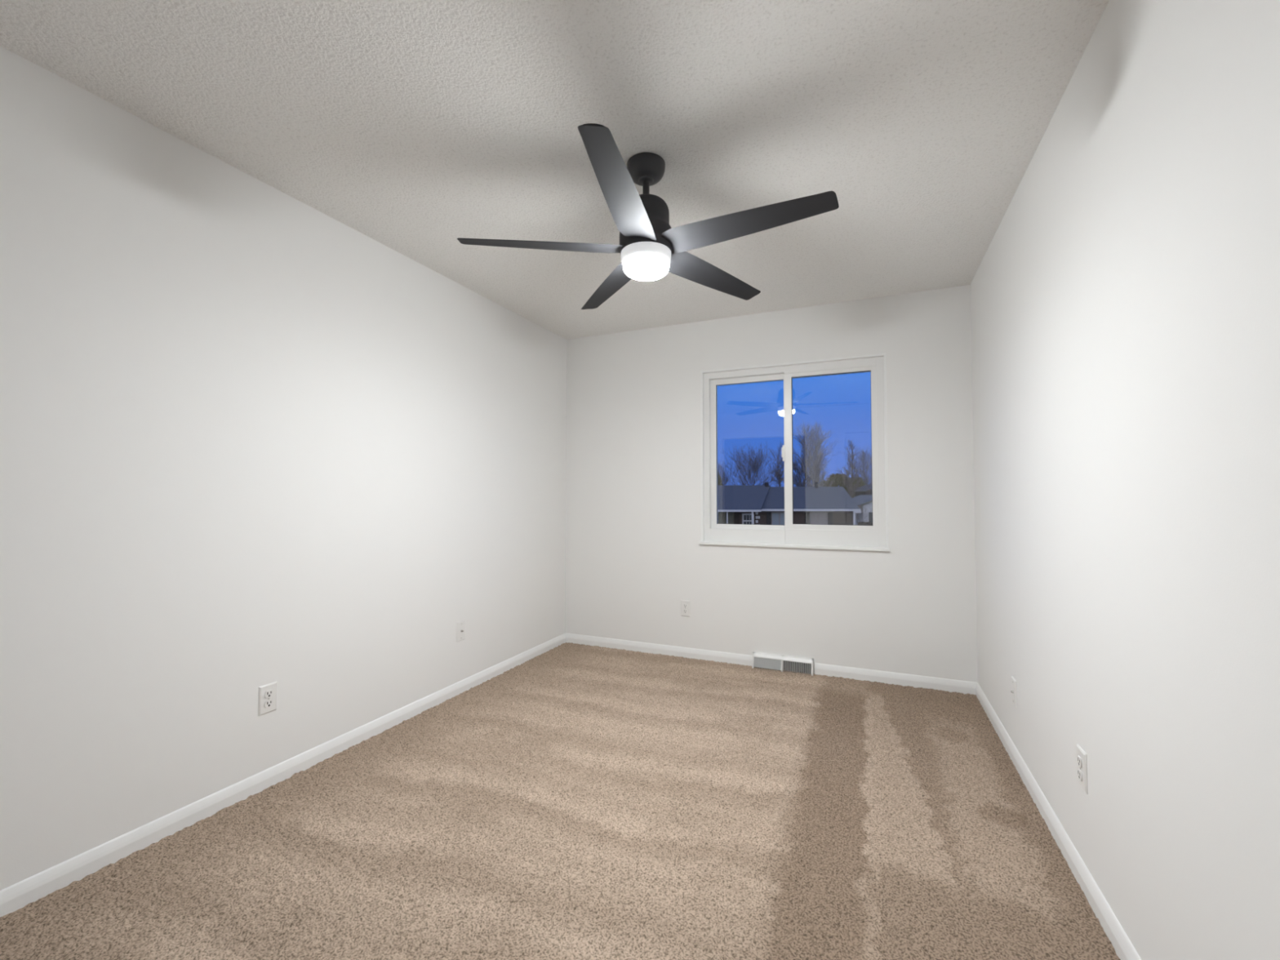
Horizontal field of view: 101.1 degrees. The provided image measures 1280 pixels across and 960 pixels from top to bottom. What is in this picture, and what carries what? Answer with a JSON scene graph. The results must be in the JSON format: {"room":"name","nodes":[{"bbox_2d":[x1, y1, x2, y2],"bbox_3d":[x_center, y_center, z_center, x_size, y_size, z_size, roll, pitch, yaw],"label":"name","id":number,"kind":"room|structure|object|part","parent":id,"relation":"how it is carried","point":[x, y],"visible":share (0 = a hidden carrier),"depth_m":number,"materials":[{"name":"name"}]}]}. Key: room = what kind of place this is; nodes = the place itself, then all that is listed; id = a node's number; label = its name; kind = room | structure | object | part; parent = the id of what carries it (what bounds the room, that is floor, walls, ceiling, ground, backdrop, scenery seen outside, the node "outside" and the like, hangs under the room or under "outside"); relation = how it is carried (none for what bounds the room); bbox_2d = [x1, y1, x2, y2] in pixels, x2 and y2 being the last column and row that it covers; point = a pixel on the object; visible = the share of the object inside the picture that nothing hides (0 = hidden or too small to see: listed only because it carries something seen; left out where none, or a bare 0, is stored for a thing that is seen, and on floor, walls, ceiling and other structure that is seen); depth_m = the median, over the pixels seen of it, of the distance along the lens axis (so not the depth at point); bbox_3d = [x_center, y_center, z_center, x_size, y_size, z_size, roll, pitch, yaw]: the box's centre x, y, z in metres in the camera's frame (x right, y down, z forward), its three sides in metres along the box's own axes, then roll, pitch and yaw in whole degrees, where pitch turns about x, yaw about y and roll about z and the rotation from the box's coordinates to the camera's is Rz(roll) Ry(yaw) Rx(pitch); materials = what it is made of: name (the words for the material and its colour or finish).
{"room":"empty bedroom","nodes":[
{"label":"empty bedroom","id":0,"kind":"room"},
{"bbox_2d":[0,45,566,890],"bbox_3d":[-1.488,0.119,2.365,0.140,2.640,4.447,-1,-2,23],"label":"wall","id":1,"kind":"structure","parent":0,"point":[250,440],"depth_m":1.96,"materials":[{"name":"white paint"}]},
{"bbox_2d":[257,681,277,715],"bbox_3d":[-1.500,0.883,2.125,0.010,0.115,0.070,-1,-2,23],"label":"power outlet","id":2,"kind":"object","parent":1,"relation":"attached to","point":[268,693],"visible":1,"depth_m":2.12,"materials":[{"name":"white plastic"}]},
{"bbox_2d":[264,689,273,697],"bbox_3d":[-1.499,0.863,2.125,0.008,0.027,0.034,-1,-2,23],"label":"receptacle","id":3,"kind":"object","parent":2,"relation":"attached to","point":[268,693],"depth_m":2.12,"materials":[{"name":"grey plastic"}]},
{"bbox_2d":[264,699,273,707],"bbox_3d":[-1.499,0.902,2.124,0.008,0.027,0.034,-1,-2,23],"label":"receptacle","id":4,"kind":"object","parent":2,"relation":"attached to","point":[268,703],"depth_m":2.12,"materials":[{"name":"grey plastic"}]},
{"bbox_2d":[0,632,565,917],"bbox_3d":[-1.417,1.210,2.302,0.013,0.080,4.167,-1,-2,23],"label":"baseboard","id":5,"kind":"structure","parent":1,"relation":"attached to","point":[15,897],"depth_m":1.95,"materials":[{"name":"white paint"}]},
{"bbox_2d":[456,619,465,642],"bbox_3d":[-1.060,0.899,3.132,0.018,0.115,0.070,-1,-2,23],"label":"outlet","id":6,"kind":"object","parent":1,"relation":"attached to","point":[460,626],"visible":1,"depth_m":3.13,"materials":[{"name":"white plastic"}]},
{"bbox_2d":[0,0,1109,339],"bbox_3d":[-0.129,-1.317,1.820,3.099,0.200,4.447,-1,-2,23],"label":"ceiling","id":7,"kind":"structure","parent":0,"point":[418,127],"depth_m":1.76,"materials":[{"name":"white paint"}]},
{"bbox_2d":[457,123,839,309],"bbox_3d":[0.048,-0.996,1.978,1.310,0.432,1.327,-1,-2,23],"label":"ceiling fan","id":8,"kind":"object","parent":7,"relation":"hanging from","point":[649,248],"visible":1,"depth_m":1.92,"materials":[{"name":"grey metal"}]},
{"bbox_3d":[-0.359,-0.879,1.975,0.617,0.029,0.132,0,-2,-6],"label":"blade","id":9,"kind":"part","parent":8,"relation":"part of","materials":[{"name":"plastic"}]},
{"bbox_3d":[-0.126,-0.868,2.361,0.132,0.029,0.617,1,-2,-24],"label":"blade","id":10,"kind":"part","parent":8,"relation":"part of","materials":[{"name":"plastic"}]},
{"bbox_3d":[-0.064,-0.889,1.634,0.132,0.029,0.617,0,-2,12],"label":"blade","id":11,"kind":"part","parent":8,"relation":"part of","materials":[{"name":"plastic"}]},
{"bbox_2d":[622,253,669,280],"bbox_3d":[0.023,-0.802,2.006,0.176,0.046,0.176,-1,-2,23],"label":"diffuser","id":12,"kind":"object","parent":8,"relation":"attached to","point":[637,266],"depth_m":1.95,"materials":[{"name":"white glass"}]},
{"bbox_3d":[0.313,-0.871,2.259,0.617,0.029,0.132,2,-2,-42],"label":"blade","id":13,"kind":"part","parent":8,"relation":"part of","materials":[{"name":"plastic"}]},
{"bbox_3d":[0.352,-0.884,1.810,0.617,0.029,0.132,-1,-2,30],"label":"blade","id":14,"kind":"part","parent":8,"relation":"part of","materials":[{"name":"plastic"}]},
{"bbox_2d":[0,642,1120,959],"bbox_3d":[-0.129,1.223,1.746,2.819,0.014,4.167,-1,-2,23],"label":"floor","id":15,"kind":"structure","parent":0,"point":[575,802],"depth_m":1.77,"materials":[{"name":"carpet"}]},
{"bbox_2d":[751,651,813,675],"bbox_3d":[0.950,1.229,3.515,0.396,0.098,0.064,-1,-2,23],"label":"floor vent","id":16,"kind":"object","parent":15,"relation":"in","point":[759,660],"visible":1,"depth_m":3.52,"materials":[{"name":"white metal"}]},
{"bbox_2d":[753,657,781,670],"bbox_3d":[0.860,1.236,3.549,0.182,0.070,0.021,-1,-2,23],"label":"grille","id":17,"kind":"object","parent":16,"relation":"attached to","point":[771,663],"depth_m":3.55,"materials":[{"name":"grey metal"}]},
{"bbox_2d":[783,660,811,674],"bbox_3d":[1.038,1.233,3.473,0.176,0.070,0.021,-1,-2,23],"label":"grille","id":18,"kind":"object","parent":16,"relation":"attached to","point":[803,666],"depth_m":3.48,"materials":[{"name":"grey metal"}]},
{"bbox_2d":[565,284,977,682],"bbox_3d":[0.724,0.160,3.755,2.819,2.640,0.140,-1,-2,23],"label":"wall","id":19,"kind":"structure","parent":0,"point":[633,552],"depth_m":3.60,"materials":[{"name":"white paint"}]},
{"bbox_2d":[680,600,690,616],"bbox_3d":[0.330,0.932,3.821,0.070,0.115,0.010,-1,-2,23],"label":"power outlet","id":20,"kind":"object","parent":19,"relation":"attached to","point":[685,605],"visible":1,"depth_m":3.82,"materials":[{"name":"white plastic"}]},
{"bbox_2d":[565,632,977,694],"bbox_3d":[0.694,1.250,3.652,2.811,0.080,0.013,-1,-2,23],"label":"baseboard","id":21,"kind":"structure","parent":19,"relation":"attached to","point":[890,677],"depth_m":3.45,"materials":[{"name":"white paint"}]},
{"bbox_2d":[698,353,889,551],"bbox_3d":[1.019,-0.171,3.616,1.239,1.253,0.149,-1,-2,23],"label":"window","id":22,"kind":"structure","parent":19,"relation":"in","point":[874,537],"depth_m":3.59,"materials":[{"name":"white plastic"}]},
{"bbox_3d":[0.777,-0.194,3.753,0.552,1.085,0.036,-1,-2,23],"label":"sliding sash","id":23,"kind":"part","parent":22,"relation":"part of","materials":[{"name":"white plastic"}]},
{"bbox_3d":[0.989,-0.184,3.621,0.025,0.110,0.038,-1,-2,23],"label":"sash handle","id":24,"kind":"part","parent":22,"relation":"part of","materials":[{"name":"white plastic"}]},
{"bbox_3d":[1.001,0.446,3.557,1.239,0.018,0.059,-1,-2,23],"label":"sill","id":25,"kind":"part","parent":22,"relation":"part of","materials":[{"name":"white paint"}]},
{"bbox_3d":[1.269,-0.201,3.520,0.581,1.066,0.049,-1,-2,23],"label":"fixed sash","id":26,"kind":"part","parent":22,"relation":"part of","materials":[{"name":"white plastic"}]},
{"bbox_2d":[970,0,1279,959],"bbox_3d":[1.229,0.085,1.192,0.140,2.640,4.447,-1,-2,23],"label":"wall","id":27,"kind":"structure","parent":0,"point":[1125,296],"depth_m":1.19,"materials":[{"name":"white paint"}]},
{"bbox_2d":[1010,675,1017,707],"bbox_3d":[1.641,0.931,2.315,0.013,0.115,0.070,-1,-2,23],"label":"outlet","id":28,"kind":"object","parent":27,"relation":"attached to","point":[1014,692],"visible":1,"depth_m":2.30,"materials":[{"name":"white plastic"}]},
{"bbox_2d":[975,682,1141,959],"bbox_3d":[1.159,1.177,1.190,0.013,0.080,4.167,-1,-2,23],"label":"baseboard","id":29,"kind":"structure","parent":27,"relation":"attached to","point":[1122,945],"depth_m":1.68,"materials":[{"name":"white paint"}]},
{"bbox_2d":[1076,743,1088,794],"bbox_3d":[1.325,0.867,1.581,0.010,0.115,0.070,-1,-2,23],"label":"power outlet","id":30,"kind":"object","parent":27,"relation":"attached to","point":[1082,757],"visible":1,"depth_m":1.57,"materials":[{"name":"white plastic"}]},
{"bbox_2d":[1076,755,1082,768],"bbox_3d":[1.324,0.847,1.583,0.008,0.027,0.034,-1,-2,23],"label":"receptacle","id":31,"kind":"object","parent":30,"relation":"attached to","point":[1079,757],"depth_m":1.58,"materials":[{"name":"grey plastic"}]},
{"bbox_2d":[1076,768,1082,781],"bbox_3d":[1.324,0.886,1.581,0.008,0.027,0.034,-1,-2,23],"label":"receptacle","id":32,"kind":"object","parent":30,"relation":"attached to","point":[1079,771],"depth_m":1.58,"materials":[{"name":"grey plastic"}]},
{"label":"outside","id":33,"kind":"structure","parent":0,"visible":0},
{"label":"lawn","id":34,"kind":"structure","parent":33,"visible":0},
{"bbox_2d":[717,471,723,484],"bbox_3d":[7.535,2.096,55.479,3.367,6.622,3.283,-1,-2,23],"label":"evergreen tree","id":35,"kind":"object","parent":34,"relation":"on","point":[719,481],"visible":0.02,"depth_m":55.04,"materials":[{"name":"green plant"}]},
{"bbox_2d":[717,462,732,484],"bbox_3d":[10.290,1.474,68.983,4.662,8.668,4.903,1,-2,-20],"label":"bare tree","id":36,"kind":"object","parent":34,"relation":"on","point":[719,467],"visible":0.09,"depth_m":68.81,"materials":[{"name":"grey plant"}]},
{"bbox_2d":[717,440,784,485],"bbox_3d":[13.094,0.497,61.617,8.632,10.232,8.846,-1,-2,29],"label":"bare tree","id":37,"kind":"object","parent":34,"relation":"on","point":[750,459],"visible":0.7,"depth_m":61.04,"materials":[{"name":"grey plant"}]},
{"bbox_2d":[767,443,795,486],"bbox_3d":[18.472,0.233,68.800,5.162,11.138,3.954,1,-2,-17],"label":"bare tree","id":38,"kind":"object","parent":34,"relation":"on","point":[780,474],"visible":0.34,"depth_m":68.58,"materials":[{"name":"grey plant"}]},
{"bbox_2d":[717,481,861,524],"bbox_3d":[10.330,2.697,48.282,16.660,5.000,9.320,0,-2,0],"label":"house","id":39,"kind":"structure","parent":34,"relation":"on","point":[762,504],"depth_m":44.93,"materials":[{"name":"brick"}]},
{"bbox_3d":[7.250,3.448,44.897,1.400,1.300,0.018,0,-2,0],"label":"pane","id":40,"kind":"part","parent":39,"relation":"part of","materials":[{"name":"grey glass"}]},
{"bbox_3d":[7.255,3.815,43.772,0.090,2.400,0.090,0,-2,0],"label":"porch post","id":41,"kind":"part","parent":39,"relation":"part of","materials":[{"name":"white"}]},
{"bbox_3d":[8.250,3.857,44.866,0.400,2.380,0.060,0,-2,0],"label":"entry post","id":42,"kind":"part","parent":39,"relation":"part of","materials":[{"name":"grey wood"}]},
{"bbox_3d":[9.220,3.568,44.896,0.760,1.160,0.013,0,-2,0],"label":"door glass","id":43,"kind":"part","parent":39,"relation":"part of","materials":[{"name":"grey"}]},
{"bbox_3d":[9.220,3.947,44.854,1.000,2.200,0.100,0,-2,0],"label":"door","id":44,"kind":"part","parent":39,"relation":"part of","materials":[{"name":"white"}]},
{"bbox_2d":[766,511,771,524],"bbox_3d":[10.980,3.422,44.886,0.400,1.350,0.055,0,-2,0],"label":"shutter","id":45,"kind":"object","parent":39,"relation":"hanging from","point":[768,513],"depth_m":44.87,"materials":[{"name":"grey paint"}]},
{"bbox_3d":[11.900,3.423,44.899,1.300,1.250,0.020,0,-2,0],"label":"pane","id":46,"kind":"part","parent":39,"relation":"part of","materials":[{"name":"grey glass"}]},
{"bbox_2d":[804,512,809,524],"bbox_3d":[14.280,3.308,44.890,0.400,1.080,0.055,0,-2,0],"label":"shutter","id":47,"kind":"object","parent":39,"relation":"hanging from","point":[806,514],"depth_m":44.87,"materials":[{"name":"grey paint"}]},
{"bbox_2d":[814,481,817,488],"bbox_3d":[16.100,0.464,48.057,0.200,0.550,0.300,0,-2,0],"label":"roof vent","id":48,"kind":"object","parent":39,"relation":"attached to","point":[816,482],"depth_m":47.91,"materials":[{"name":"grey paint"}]},
{"bbox_3d":[15.250,3.308,44.902,1.400,0.980,0.020,0,-2,0],"label":"pane","id":49,"kind":"part","parent":39,"relation":"part of","materials":[{"name":"grey glass"}]},
{"bbox_2d":[827,512,832,524],"bbox_3d":[16.220,3.308,44.890,0.400,1.080,0.055,0,-2,0],"label":"shutter","id":50,"kind":"object","parent":39,"relation":"hanging from","point":[829,514],"depth_m":44.87,"materials":[{"name":"grey paint"}]},
{"bbox_2d":[776,423,827,486],"bbox_3d":[19.284,-0.598,62.040,5.277,12.430,5.937,1,-2,-38],"label":"bare tree","id":51,"kind":"object","parent":34,"relation":"on","point":[797,467],"visible":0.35,"depth_m":61.52,"materials":[{"name":"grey plant"}]},
{"bbox_2d":[795,420,837,486],"bbox_3d":[18.965,-0.586,55.574,4.789,12.020,4.623,-1,-2,27],"label":"bare tree","id":52,"kind":"object","parent":34,"relation":"on","point":[818,468],"visible":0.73,"depth_m":55.66,"materials":[{"name":"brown plant"}]},
{"bbox_2d":[822,472,855,497],"bbox_3d":[25.501,2.395,67.959,4.575,6.757,4.582,1,-2,-25],"label":"evergreen tree","id":53,"kind":"object","parent":34,"relation":"on","point":[837,478],"visible":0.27,"depth_m":67.19,"materials":[{"name":"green plant"}]},
{"bbox_2d":[835,439,861,497],"bbox_3d":[23.910,0.483,60.454,3.163,10.151,3.597,-1,-2,21],"label":"bare tree","id":54,"kind":"object","parent":34,"relation":"on","point":[851,465],"visible":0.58,"depth_m":60.15,"materials":[{"name":"brown plant"}]},
{"bbox_2d":[842,445,871,484],"bbox_3d":[36.141,0.274,83.834,9.406,11.965,10.182,0,-2,-11],"label":"bare tree","id":55,"kind":"object","parent":34,"relation":"on","point":[863,466],"visible":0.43,"depth_m":83.19,"materials":[{"name":"brown plant"}]},
{"bbox_2d":[848,475,866,488],"bbox_3d":[29.933,2.683,72.959,3.920,6.473,3.895,-1,-2,23],"label":"evergreen tree","id":56,"kind":"object","parent":34,"relation":"on","point":[862,482],"visible":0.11,"depth_m":72.29,"materials":[{"name":"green plant"}]},
{"bbox_2d":[852,494,872,524],"bbox_3d":[23.350,3.407,53.393,5.700,3.780,5.860,0,-2,0],"label":"garage","id":57,"kind":"structure","parent":34,"relation":"on","point":[864,500],"depth_m":50.95,"materials":[{"name":"white"}]},
{"bbox_2d":[853,484,871,497],"bbox_3d":[30.250,3.108,67.438,5.100,5.200,5.600,0,-2,0],"label":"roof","id":58,"kind":"structure","parent":34,"relation":"on","point":[866,489],"depth_m":66.94,"materials":[{"name":"grey"}]},
{"bbox_2d":[855,502,871,524],"bbox_3d":[19.739,3.502,46.813,2.540,3.315,2.514,0,-2,-4],"label":"bare shrub","id":59,"kind":"object","parent":34,"relation":"on","point":[861,508],"visible":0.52,"depth_m":46.80,"materials":[{"name":"brown plant"}]},
{"bbox_2d":[857,521,872,525],"bbox_3d":[20.750,4.250,43.934,5.100,1.540,0.081,0,-2,0],"label":"wooden fence","id":60,"kind":"object","parent":34,"relation":"on","point":[868,523],"visible":0.08,"depth_m":43.91,"materials":[{"name":"brown wood"}]}
]}

